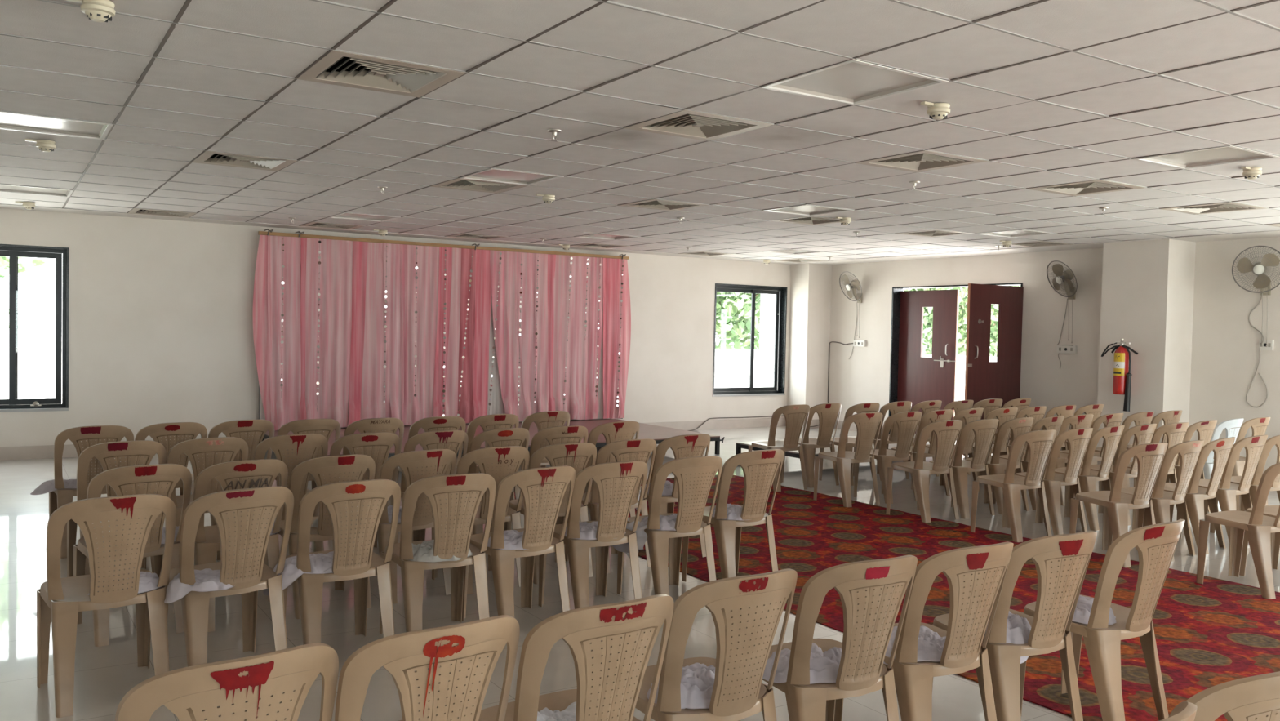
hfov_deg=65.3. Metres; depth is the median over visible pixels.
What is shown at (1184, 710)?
plastic chair
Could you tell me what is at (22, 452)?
baseboard
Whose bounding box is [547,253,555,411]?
drape
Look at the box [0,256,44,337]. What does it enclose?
leafy tree
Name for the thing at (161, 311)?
wall
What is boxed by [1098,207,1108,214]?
sprinkler
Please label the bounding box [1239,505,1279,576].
plastic chair
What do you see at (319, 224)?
ceiling vent
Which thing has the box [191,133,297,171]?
ceiling vent
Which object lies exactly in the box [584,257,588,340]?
string
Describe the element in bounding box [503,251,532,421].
drape
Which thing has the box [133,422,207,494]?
plastic chair
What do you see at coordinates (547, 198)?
smoke detector
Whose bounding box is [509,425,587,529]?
plastic chair
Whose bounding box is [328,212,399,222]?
ceiling light
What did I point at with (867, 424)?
plastic chair
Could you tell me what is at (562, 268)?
drape
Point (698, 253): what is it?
ceiling vent
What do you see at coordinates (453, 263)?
drape
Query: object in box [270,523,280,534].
crumpled cloth
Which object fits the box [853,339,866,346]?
board
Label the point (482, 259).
drape
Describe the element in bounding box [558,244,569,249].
smoke detector
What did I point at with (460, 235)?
ceiling vent
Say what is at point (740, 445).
stage platform
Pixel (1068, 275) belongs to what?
wall fan
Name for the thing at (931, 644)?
crumpled cloth
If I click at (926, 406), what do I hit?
plastic chair
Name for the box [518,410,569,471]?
plastic chair
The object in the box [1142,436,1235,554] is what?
plastic chair
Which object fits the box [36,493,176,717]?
plastic chair
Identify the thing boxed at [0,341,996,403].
wall
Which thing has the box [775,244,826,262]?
ceiling vent
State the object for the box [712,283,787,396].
window
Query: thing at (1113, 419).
plastic chair
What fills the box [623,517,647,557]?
hanging cloth
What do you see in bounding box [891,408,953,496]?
plastic chair
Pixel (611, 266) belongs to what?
drape
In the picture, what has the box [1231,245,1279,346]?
wall fan
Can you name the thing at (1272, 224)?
ceiling vent
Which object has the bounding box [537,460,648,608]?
plastic chair
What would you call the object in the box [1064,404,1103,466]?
plastic chair
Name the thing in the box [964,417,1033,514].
plastic chair
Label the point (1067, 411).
plastic chair
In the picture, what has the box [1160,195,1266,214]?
ceiling vent
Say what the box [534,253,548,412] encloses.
drape
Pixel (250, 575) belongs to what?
plastic chair
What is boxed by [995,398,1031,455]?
plastic chair
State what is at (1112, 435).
plastic chair
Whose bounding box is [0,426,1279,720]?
floor
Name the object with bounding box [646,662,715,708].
crumpled cloth
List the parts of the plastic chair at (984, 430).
leg, seat, leg, backrest, leg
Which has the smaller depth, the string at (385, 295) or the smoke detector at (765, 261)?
the string at (385, 295)
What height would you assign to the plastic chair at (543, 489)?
0.834 m
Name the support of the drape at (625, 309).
hanging from the curtain at (352, 376)
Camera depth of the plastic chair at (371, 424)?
7.24 m
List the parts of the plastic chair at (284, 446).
leg, backrest, leg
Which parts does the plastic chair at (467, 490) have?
leg, leg, seat, backrest, leg, leg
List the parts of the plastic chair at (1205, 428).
leg, leg, backrest, leg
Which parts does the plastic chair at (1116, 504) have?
leg, leg, seat, leg, backrest, leg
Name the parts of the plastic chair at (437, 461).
leg, seat, backrest, leg, leg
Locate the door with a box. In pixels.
[888,282,1023,455]
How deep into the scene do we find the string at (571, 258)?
13.89 m
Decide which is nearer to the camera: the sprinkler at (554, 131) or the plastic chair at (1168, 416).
the sprinkler at (554, 131)
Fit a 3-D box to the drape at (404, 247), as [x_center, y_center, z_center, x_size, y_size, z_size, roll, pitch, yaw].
[-2.981,-0.327,12.689,0.132,2.305,0.028,0,2,-33]
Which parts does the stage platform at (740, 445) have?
leg, platform frame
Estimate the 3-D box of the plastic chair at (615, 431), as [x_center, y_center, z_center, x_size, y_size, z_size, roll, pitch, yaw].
[-0.275,0.851,7.497,0.453,0.834,0.530,0,2,-38]
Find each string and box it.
[280,238,284,391]
[315,240,320,409]
[383,245,387,413]
[413,244,417,396]
[442,249,446,416]
[457,248,473,416]
[488,251,502,410]
[517,259,522,404]
[533,255,538,406]
[563,257,573,408]
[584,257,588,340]
[595,257,601,397]
[616,261,623,406]
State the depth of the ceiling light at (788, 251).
13.98 m
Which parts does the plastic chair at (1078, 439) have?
leg, seat, leg, backrest, leg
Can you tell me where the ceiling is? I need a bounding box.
[0,0,1279,264]
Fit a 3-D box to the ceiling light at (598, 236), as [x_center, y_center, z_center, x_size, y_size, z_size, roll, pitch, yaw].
[-0.402,-1.533,12.218,0.592,0.047,0.592,0,2,-33]
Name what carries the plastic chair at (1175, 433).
on the floor
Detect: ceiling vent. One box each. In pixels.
[128,194,195,217]
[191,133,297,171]
[297,50,466,97]
[299,203,364,229]
[430,177,528,193]
[445,217,505,239]
[572,229,628,248]
[618,199,708,210]
[625,101,773,141]
[679,237,733,256]
[769,200,853,225]
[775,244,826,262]
[855,150,988,172]
[897,229,970,237]
[1011,240,1071,247]
[1026,179,1145,195]
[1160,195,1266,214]
[1264,223,1279,226]
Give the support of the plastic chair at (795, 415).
on the carpet
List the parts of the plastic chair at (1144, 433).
leg, seat, leg, backrest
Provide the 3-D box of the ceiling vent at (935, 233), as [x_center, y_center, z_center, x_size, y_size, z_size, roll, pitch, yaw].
[3.241,-1.506,10.994,0.596,0.220,0.596,0,2,-33]
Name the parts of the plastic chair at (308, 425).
leg, seat, backrest, leg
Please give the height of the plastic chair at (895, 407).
0.834 m
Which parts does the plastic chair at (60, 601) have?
leg, leg, seat, backrest, leg, leg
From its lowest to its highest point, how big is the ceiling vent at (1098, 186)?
0.220 m
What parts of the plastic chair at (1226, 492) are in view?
leg, leg, seat, leg, backrest, leg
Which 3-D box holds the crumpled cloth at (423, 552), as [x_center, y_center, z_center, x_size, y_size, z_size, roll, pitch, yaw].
[-0.960,0.895,4.753,0.291,0.063,0.336,2,2,34]
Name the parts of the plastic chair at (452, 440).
leg, backrest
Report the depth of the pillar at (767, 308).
18.55 m
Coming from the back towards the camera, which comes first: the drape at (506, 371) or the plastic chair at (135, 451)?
the drape at (506, 371)
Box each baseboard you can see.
[0,417,786,460]
[802,418,1263,477]
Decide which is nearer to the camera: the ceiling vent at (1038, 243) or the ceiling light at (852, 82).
the ceiling light at (852, 82)
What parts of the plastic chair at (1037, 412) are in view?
backrest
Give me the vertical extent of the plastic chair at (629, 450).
0.834 m
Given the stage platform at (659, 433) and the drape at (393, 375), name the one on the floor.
the stage platform at (659, 433)
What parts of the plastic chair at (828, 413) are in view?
leg, leg, leg, seat, backrest, leg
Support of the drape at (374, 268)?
hanging from the curtain at (352, 376)
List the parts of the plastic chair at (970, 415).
leg, seat, backrest, leg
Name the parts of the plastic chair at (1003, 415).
leg, seat, backrest, leg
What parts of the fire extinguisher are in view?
trigger arm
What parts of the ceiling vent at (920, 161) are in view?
blade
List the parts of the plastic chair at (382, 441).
leg, backrest, leg, leg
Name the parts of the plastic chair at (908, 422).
leg, leg, seat, backrest, leg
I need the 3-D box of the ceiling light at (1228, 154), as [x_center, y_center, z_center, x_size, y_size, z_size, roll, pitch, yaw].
[3.493,-1.270,6.168,0.592,0.047,0.592,0,2,-33]
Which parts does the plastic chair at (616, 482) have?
leg, leg, seat, leg, backrest, leg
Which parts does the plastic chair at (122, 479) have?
leg, leg, seat, backrest, leg, leg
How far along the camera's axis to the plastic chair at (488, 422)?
7.76 m
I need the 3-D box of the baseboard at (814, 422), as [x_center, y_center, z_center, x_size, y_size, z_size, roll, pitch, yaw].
[6.756,1.286,10.039,0.552,0.140,15.388,0,2,-33]
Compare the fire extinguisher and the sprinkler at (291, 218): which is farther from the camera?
the fire extinguisher
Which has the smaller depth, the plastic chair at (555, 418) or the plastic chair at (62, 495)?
the plastic chair at (62, 495)
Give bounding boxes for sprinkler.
[288,217,296,223]
[377,186,387,194]
[547,128,561,141]
[676,217,684,223]
[909,181,919,190]
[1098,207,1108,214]
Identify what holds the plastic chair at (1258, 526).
on the carpet
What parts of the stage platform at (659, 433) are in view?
platform frame, leg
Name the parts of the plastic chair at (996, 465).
leg, seat, leg, backrest, leg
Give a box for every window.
[0,244,69,412]
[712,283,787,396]
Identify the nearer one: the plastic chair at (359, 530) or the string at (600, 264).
the plastic chair at (359, 530)
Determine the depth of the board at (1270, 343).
10.62 m
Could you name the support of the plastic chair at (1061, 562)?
on the floor
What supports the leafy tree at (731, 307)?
on the ground
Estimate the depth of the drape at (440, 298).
12.96 m
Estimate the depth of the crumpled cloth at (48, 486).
6.40 m
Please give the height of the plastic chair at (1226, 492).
0.834 m
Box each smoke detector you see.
[15,201,35,209]
[25,138,56,152]
[64,0,115,22]
[373,229,387,235]
[535,194,555,203]
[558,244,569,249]
[760,259,770,264]
[835,217,851,225]
[920,101,950,119]
[1000,240,1012,247]
[1240,166,1262,179]
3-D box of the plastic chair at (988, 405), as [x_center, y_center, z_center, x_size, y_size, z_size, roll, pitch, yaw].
[3.847,0.835,11.402,0.453,0.834,0.529,0,2,-30]
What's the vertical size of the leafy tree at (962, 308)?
5.217 m
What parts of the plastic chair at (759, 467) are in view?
leg, leg, seat, leg, backrest, leg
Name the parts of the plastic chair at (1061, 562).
seat, leg, backrest, leg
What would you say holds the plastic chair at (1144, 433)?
on the floor
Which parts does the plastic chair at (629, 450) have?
leg, leg, seat, leg, backrest, leg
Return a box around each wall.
[0,192,791,446]
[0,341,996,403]
[828,229,1279,471]
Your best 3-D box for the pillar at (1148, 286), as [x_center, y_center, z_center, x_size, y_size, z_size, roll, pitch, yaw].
[5.816,-0.032,11.514,0.540,2.646,0.780,0,2,-33]
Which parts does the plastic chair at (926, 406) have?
backrest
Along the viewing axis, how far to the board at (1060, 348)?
12.61 m
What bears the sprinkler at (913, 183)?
attached to the ceiling
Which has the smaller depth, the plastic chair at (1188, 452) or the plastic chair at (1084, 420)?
the plastic chair at (1188, 452)
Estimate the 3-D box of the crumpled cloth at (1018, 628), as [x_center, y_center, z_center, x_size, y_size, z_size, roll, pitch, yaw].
[1.339,1.004,3.684,0.234,0.147,0.241,0,2,-29]
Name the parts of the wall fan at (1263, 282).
fan blade, fan cord, fan motor, pull cord, fan blade, pull cord, fan blade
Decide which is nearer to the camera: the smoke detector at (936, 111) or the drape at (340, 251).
the smoke detector at (936, 111)
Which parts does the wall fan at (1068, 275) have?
fan blade, fan blade, fan cord, fan motor, fan blade, pull cord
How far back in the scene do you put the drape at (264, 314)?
11.79 m
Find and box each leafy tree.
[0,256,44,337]
[715,291,760,349]
[902,284,1020,356]
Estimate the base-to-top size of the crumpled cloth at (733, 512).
0.068 m
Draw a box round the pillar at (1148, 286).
[1096,239,1195,462]
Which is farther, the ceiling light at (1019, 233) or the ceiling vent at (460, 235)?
the ceiling vent at (460, 235)
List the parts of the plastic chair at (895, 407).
leg, leg, seat, backrest, leg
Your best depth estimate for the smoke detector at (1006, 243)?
11.64 m
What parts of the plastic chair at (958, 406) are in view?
backrest, leg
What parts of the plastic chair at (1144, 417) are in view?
seat, leg, backrest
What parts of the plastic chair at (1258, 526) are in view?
leg, leg, seat, leg, backrest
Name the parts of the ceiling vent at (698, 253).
frame, blade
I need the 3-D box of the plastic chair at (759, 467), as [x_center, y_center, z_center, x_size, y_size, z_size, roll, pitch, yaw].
[0.577,0.916,5.916,0.453,0.834,0.531,0,2,-35]
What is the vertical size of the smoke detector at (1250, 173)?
0.070 m
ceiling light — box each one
[0,111,112,140]
[0,184,73,197]
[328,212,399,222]
[459,166,564,186]
[576,233,639,239]
[760,59,949,105]
[762,248,823,254]
[763,204,854,216]
[976,229,1055,237]
[1132,145,1279,169]
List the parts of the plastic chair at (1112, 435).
leg, seat, leg, backrest, leg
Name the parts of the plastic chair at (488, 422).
backrest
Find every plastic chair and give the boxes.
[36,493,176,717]
[48,425,133,558]
[66,440,166,577]
[73,463,191,646]
[115,643,338,720]
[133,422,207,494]
[165,485,293,666]
[166,436,248,559]
[173,458,288,631]
[207,418,274,525]
[253,433,328,565]
[267,453,375,618]
[275,418,340,537]
[283,479,400,673]
[313,431,400,551]
[334,614,519,720]
[342,417,404,483]
[377,448,457,603]
[379,472,496,633]
[397,416,466,479]
[397,430,468,541]
[431,445,529,594]
[450,427,529,534]
[456,413,519,499]
[462,465,575,620]
[478,593,673,720]
[503,442,596,583]
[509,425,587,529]
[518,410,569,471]
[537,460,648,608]
[564,438,656,573]
[584,421,639,520]
[617,455,722,595]
[635,568,797,720]
[640,433,710,556]
[681,448,783,581]
[737,555,917,720]
[748,404,809,491]
[782,403,841,487]
[813,412,882,506]
[818,402,879,485]
[834,541,1013,720]
[853,400,911,479]
[853,411,921,503]
[886,400,942,475]
[886,419,962,522]
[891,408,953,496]
[925,407,983,491]
[928,418,998,518]
[932,530,1097,720]
[943,400,973,474]
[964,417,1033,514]
[968,398,1002,457]
[970,429,1056,542]
[973,407,1017,492]
[991,415,1064,510]
[992,405,1046,473]
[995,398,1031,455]
[1014,427,1093,534]
[1020,518,1185,720]
[1026,413,1093,505]
[1042,404,1075,470]
[1043,425,1124,530]
[1059,413,1123,491]
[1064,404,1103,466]
[1069,442,1168,567]
[1076,423,1156,525]
[1094,411,1154,487]
[1111,422,1188,508]
[1111,440,1204,561]
[1126,409,1182,448]
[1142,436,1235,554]
[1158,701,1197,720]
[1165,419,1217,514]
[1168,417,1243,511]
[1176,434,1267,540]
[1185,671,1279,720]
[1196,462,1279,599]
[1209,435,1279,533]
[1213,417,1270,475]
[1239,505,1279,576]
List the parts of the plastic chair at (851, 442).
leg, seat, leg, backrest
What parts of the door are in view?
handle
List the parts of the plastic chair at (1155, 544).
leg, leg, seat, leg, backrest, leg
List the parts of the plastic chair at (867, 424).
leg, leg, seat, leg, backrest, leg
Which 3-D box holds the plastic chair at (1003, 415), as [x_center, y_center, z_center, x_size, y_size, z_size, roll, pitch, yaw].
[3.504,0.868,10.041,0.453,0.834,0.528,0,2,-34]
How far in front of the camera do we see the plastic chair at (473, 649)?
2.25 m
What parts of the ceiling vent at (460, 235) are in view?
frame, blade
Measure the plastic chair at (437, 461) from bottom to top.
0.834 m
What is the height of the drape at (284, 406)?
2.306 m
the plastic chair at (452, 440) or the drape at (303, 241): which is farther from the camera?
the drape at (303, 241)
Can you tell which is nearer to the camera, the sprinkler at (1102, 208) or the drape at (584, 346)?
the sprinkler at (1102, 208)
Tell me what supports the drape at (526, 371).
hanging from the curtain at (352, 376)
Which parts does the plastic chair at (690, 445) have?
leg, seat, leg, backrest, leg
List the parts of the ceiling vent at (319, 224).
blade, frame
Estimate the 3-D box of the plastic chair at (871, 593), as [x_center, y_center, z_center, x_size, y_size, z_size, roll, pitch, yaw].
[0.617,1.006,3.248,0.453,0.834,0.528,0,2,-30]
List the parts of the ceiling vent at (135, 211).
frame, blade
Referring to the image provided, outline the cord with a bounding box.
[1245,347,1267,407]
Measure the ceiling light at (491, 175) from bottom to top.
0.047 m
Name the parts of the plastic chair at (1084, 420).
leg, seat, backrest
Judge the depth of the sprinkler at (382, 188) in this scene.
8.23 m
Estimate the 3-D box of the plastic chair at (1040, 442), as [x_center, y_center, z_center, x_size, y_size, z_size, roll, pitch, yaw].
[2.880,0.922,7.622,0.453,0.834,0.528,0,2,-31]
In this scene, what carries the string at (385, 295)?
hanging from the curtain at (352, 376)
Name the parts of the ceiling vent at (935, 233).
blade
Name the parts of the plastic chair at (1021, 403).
backrest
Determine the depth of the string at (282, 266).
11.82 m
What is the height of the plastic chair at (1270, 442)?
0.834 m
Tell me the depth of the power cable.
16.07 m
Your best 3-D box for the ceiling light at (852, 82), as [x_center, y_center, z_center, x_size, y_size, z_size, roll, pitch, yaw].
[0.971,-1.277,4.544,0.592,0.047,0.592,0,2,-33]
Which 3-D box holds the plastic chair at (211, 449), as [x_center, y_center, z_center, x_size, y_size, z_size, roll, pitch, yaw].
[-2.630,0.855,5.997,0.453,0.834,0.528,0,2,-40]
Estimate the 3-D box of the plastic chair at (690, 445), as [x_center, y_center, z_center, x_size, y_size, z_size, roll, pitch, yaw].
[0.198,0.885,6.687,0.453,0.834,0.531,0,2,-38]
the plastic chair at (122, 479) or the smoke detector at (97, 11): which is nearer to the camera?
the smoke detector at (97, 11)
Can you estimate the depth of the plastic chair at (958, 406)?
10.83 m
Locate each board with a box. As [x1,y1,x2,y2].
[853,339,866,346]
[1056,345,1076,353]
[1258,339,1274,350]
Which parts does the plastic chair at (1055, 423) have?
leg, seat, leg, backrest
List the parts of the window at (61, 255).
sash, sill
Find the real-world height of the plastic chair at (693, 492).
0.834 m
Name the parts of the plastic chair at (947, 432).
leg, leg, seat, leg, backrest, leg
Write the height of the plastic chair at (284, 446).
0.834 m
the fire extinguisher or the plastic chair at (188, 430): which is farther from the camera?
the fire extinguisher
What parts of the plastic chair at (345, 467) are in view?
leg, seat, backrest, leg, leg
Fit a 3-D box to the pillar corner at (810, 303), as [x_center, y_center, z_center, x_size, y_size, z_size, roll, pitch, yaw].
[2.760,-0.240,16.309,0.490,2.646,0.440,0,2,-33]
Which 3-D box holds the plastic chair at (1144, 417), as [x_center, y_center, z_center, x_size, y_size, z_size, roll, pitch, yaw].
[4.762,0.901,9.854,0.453,0.834,0.531,0,2,-35]
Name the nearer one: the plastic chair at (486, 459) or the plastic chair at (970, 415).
the plastic chair at (486, 459)
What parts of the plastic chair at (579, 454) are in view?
leg, leg, seat, leg, backrest, leg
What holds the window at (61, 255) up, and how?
in the wall at (161, 311)
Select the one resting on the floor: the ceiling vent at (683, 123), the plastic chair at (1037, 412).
the plastic chair at (1037, 412)
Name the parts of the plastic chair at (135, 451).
leg, leg, backrest, leg, leg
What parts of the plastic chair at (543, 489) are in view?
leg, leg, seat, leg, backrest, leg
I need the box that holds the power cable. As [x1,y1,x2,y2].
[688,341,853,431]
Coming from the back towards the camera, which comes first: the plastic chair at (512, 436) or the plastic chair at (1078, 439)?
the plastic chair at (1078, 439)
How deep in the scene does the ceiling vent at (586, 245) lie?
13.55 m
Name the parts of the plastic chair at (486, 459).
leg, leg, seat, leg, backrest, leg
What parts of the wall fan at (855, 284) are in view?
fan blade, fan blade, fan cord, fan blade, fan motor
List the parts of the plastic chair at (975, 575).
leg, leg, seat, backrest, leg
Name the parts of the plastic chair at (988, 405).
backrest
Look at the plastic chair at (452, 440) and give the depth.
6.47 m
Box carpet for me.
[514,474,1279,720]
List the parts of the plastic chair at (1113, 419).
seat, leg, backrest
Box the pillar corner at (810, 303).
[786,262,831,419]
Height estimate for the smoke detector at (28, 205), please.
0.070 m
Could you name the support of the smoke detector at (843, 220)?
attached to the ceiling
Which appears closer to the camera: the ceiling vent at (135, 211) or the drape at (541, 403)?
the ceiling vent at (135, 211)
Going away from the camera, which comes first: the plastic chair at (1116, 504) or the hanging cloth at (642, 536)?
the hanging cloth at (642, 536)
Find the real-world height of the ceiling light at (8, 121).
0.047 m
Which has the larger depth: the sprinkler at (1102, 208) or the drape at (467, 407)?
the drape at (467, 407)
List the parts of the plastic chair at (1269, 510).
leg, seat, leg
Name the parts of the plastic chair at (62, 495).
leg, leg, seat, backrest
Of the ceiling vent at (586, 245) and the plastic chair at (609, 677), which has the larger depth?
the ceiling vent at (586, 245)
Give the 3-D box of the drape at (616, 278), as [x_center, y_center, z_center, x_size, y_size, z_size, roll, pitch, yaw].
[-0.303,-0.315,14.413,0.239,2.313,0.050,0,2,-33]
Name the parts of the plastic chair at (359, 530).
leg, leg, seat, backrest, leg, leg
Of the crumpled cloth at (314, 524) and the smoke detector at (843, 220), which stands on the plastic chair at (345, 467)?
the crumpled cloth at (314, 524)
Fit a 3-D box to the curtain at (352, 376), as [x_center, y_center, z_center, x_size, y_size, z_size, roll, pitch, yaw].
[-2.344,-0.350,13.125,5.230,2.381,0.152,0,2,-33]
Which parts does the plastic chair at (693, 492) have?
leg, leg, seat, leg, backrest, leg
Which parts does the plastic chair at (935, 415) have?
seat, leg, backrest, leg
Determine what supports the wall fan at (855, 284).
attached to the wall at (1225, 355)
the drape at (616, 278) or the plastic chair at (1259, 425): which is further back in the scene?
the drape at (616, 278)
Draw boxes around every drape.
[252,235,277,430]
[267,235,301,429]
[299,237,306,419]
[305,237,328,418]
[327,239,352,427]
[347,240,367,425]
[360,241,391,419]
[382,243,404,421]
[400,244,408,425]
[406,244,439,425]
[433,246,452,417]
[444,247,461,416]
[457,248,475,422]
[472,248,491,419]
[489,249,519,420]
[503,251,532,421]
[515,252,538,413]
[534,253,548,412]
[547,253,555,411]
[552,254,571,418]
[569,255,581,419]
[578,256,591,419]
[585,257,603,419]
[603,257,620,418]
[609,258,623,418]
[617,258,631,417]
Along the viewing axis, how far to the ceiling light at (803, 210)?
9.29 m
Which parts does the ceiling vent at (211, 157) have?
blade, frame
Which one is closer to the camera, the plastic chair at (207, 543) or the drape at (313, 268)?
the plastic chair at (207, 543)
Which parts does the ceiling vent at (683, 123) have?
blade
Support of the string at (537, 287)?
hanging from the curtain at (352, 376)
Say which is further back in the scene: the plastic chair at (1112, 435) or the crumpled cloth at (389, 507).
the plastic chair at (1112, 435)
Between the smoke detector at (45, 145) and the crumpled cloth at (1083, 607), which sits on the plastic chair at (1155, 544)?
the crumpled cloth at (1083, 607)
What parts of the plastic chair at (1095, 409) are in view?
backrest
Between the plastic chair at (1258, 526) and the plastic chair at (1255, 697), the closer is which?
the plastic chair at (1255, 697)
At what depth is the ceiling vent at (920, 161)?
6.53 m
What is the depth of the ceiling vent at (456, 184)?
8.10 m
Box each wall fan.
[839,271,862,359]
[1046,260,1077,346]
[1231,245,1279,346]
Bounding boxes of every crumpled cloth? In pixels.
[30,479,76,494]
[87,571,161,595]
[160,525,179,543]
[164,568,233,603]
[262,551,359,595]
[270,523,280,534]
[311,518,328,527]
[387,504,401,522]
[409,539,472,562]
[487,529,528,550]
[537,701,576,720]
[564,520,629,552]
[638,513,676,530]
[644,480,673,495]
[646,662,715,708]
[711,503,751,519]
[762,642,841,684]
[883,625,946,664]
[1005,610,1031,663]
[1072,595,1115,624]
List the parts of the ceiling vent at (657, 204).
blade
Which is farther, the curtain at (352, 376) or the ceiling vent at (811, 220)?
the curtain at (352, 376)
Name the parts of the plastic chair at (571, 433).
leg, backrest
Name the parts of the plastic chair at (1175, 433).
seat, backrest, leg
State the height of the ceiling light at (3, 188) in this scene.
0.047 m
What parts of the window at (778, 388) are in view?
sash, sill, sash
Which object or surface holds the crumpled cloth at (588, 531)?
on the plastic chair at (616, 482)
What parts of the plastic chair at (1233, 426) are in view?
leg, backrest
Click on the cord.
(1260, 348)
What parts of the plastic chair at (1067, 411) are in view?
backrest, leg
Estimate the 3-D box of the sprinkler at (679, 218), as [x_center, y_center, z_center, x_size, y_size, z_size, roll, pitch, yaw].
[0.404,-1.399,10.006,0.080,0.058,0.080,2,2,29]
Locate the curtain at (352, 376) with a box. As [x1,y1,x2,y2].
[252,228,631,430]
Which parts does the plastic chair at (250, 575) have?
leg, seat, backrest, leg, leg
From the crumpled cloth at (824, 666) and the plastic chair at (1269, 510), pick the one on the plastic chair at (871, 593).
the crumpled cloth at (824, 666)
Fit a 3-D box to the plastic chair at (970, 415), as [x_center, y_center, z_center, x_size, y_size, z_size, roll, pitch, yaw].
[3.097,0.865,9.845,0.453,0.834,0.528,0,2,-40]
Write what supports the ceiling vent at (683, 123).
in the ceiling
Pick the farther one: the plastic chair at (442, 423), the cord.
the cord
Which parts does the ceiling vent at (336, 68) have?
blade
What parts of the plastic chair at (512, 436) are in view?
leg, backrest, leg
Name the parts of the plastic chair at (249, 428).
leg, backrest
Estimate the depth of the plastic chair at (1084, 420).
9.11 m
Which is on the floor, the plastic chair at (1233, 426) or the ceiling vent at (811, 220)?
the plastic chair at (1233, 426)
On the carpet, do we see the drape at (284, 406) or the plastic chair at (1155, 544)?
the plastic chair at (1155, 544)
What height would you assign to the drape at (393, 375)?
2.307 m
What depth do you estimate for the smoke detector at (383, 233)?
11.95 m
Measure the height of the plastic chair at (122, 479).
0.834 m
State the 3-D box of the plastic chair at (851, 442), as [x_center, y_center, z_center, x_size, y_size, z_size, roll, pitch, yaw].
[2.178,0.833,10.252,0.453,0.834,0.529,0,2,-34]
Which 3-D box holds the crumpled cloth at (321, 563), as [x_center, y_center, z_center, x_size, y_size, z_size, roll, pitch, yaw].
[-1.455,0.942,4.464,0.436,0.147,0.298,0,2,-36]
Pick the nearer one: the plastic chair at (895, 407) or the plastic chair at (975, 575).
the plastic chair at (975, 575)
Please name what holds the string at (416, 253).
hanging from the curtain at (352, 376)
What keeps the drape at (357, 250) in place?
hanging from the curtain at (352, 376)
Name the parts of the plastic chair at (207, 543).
leg, seat, backrest, leg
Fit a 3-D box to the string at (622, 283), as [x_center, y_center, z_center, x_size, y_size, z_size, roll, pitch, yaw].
[-0.286,-0.390,14.360,0.072,2.130,0.025,0,2,-33]
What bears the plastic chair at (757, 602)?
on the floor
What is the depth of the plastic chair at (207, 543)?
4.89 m
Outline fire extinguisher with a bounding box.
[1101,337,1137,411]
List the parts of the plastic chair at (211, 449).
leg, seat, backrest, leg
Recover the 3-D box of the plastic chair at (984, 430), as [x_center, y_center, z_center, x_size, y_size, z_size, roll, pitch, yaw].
[2.784,0.896,8.566,0.453,0.834,0.528,0,2,-34]
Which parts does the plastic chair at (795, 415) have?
leg, leg, seat, leg, backrest, leg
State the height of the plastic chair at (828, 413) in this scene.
0.834 m
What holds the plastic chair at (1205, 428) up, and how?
on the floor
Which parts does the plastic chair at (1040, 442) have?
leg, leg, seat, leg, backrest, leg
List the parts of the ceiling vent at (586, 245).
frame, blade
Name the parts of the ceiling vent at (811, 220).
blade, frame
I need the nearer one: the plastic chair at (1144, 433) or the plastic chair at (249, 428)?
the plastic chair at (249, 428)
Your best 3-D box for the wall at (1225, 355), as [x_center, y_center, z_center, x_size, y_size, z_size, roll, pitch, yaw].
[7.099,-0.141,10.205,0.200,2.996,15.400,0,2,-33]
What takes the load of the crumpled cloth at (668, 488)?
on the plastic chair at (690, 445)
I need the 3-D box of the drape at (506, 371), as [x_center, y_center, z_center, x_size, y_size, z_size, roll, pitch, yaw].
[-1.799,-0.318,13.434,0.498,2.315,0.064,0,2,-33]
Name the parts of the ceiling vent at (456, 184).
blade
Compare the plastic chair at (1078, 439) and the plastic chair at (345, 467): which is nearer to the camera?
the plastic chair at (345, 467)
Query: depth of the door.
14.34 m
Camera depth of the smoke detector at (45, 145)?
6.41 m
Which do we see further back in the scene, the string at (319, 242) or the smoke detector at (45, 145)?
the string at (319, 242)
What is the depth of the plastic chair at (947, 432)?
8.15 m
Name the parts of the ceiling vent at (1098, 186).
blade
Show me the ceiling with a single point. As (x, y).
(1045, 92)
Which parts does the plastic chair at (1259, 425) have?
seat, leg, backrest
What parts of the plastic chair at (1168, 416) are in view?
backrest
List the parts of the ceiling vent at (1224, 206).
blade, frame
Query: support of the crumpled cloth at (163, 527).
on the plastic chair at (122, 479)
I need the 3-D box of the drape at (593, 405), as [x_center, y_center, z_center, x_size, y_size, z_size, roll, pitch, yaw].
[-0.629,-0.314,14.191,0.273,2.316,0.058,0,2,-33]
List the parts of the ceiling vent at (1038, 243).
blade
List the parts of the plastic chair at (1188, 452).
leg, seat, leg, backrest, leg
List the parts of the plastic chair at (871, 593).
leg, seat, leg, backrest, leg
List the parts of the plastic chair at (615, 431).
leg, backrest, leg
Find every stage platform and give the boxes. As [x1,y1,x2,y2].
[262,418,724,457]
[735,435,929,457]
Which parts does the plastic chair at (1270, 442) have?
leg, leg, seat, leg, backrest, leg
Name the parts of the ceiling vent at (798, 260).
frame, blade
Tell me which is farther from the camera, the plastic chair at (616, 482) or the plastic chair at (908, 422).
the plastic chair at (908, 422)
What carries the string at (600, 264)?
hanging from the curtain at (352, 376)
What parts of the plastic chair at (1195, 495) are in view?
leg, leg, seat, leg, backrest, leg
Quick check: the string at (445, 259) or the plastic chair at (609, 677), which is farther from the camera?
the string at (445, 259)
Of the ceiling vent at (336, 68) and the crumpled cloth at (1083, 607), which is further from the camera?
the ceiling vent at (336, 68)
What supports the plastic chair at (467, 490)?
on the floor

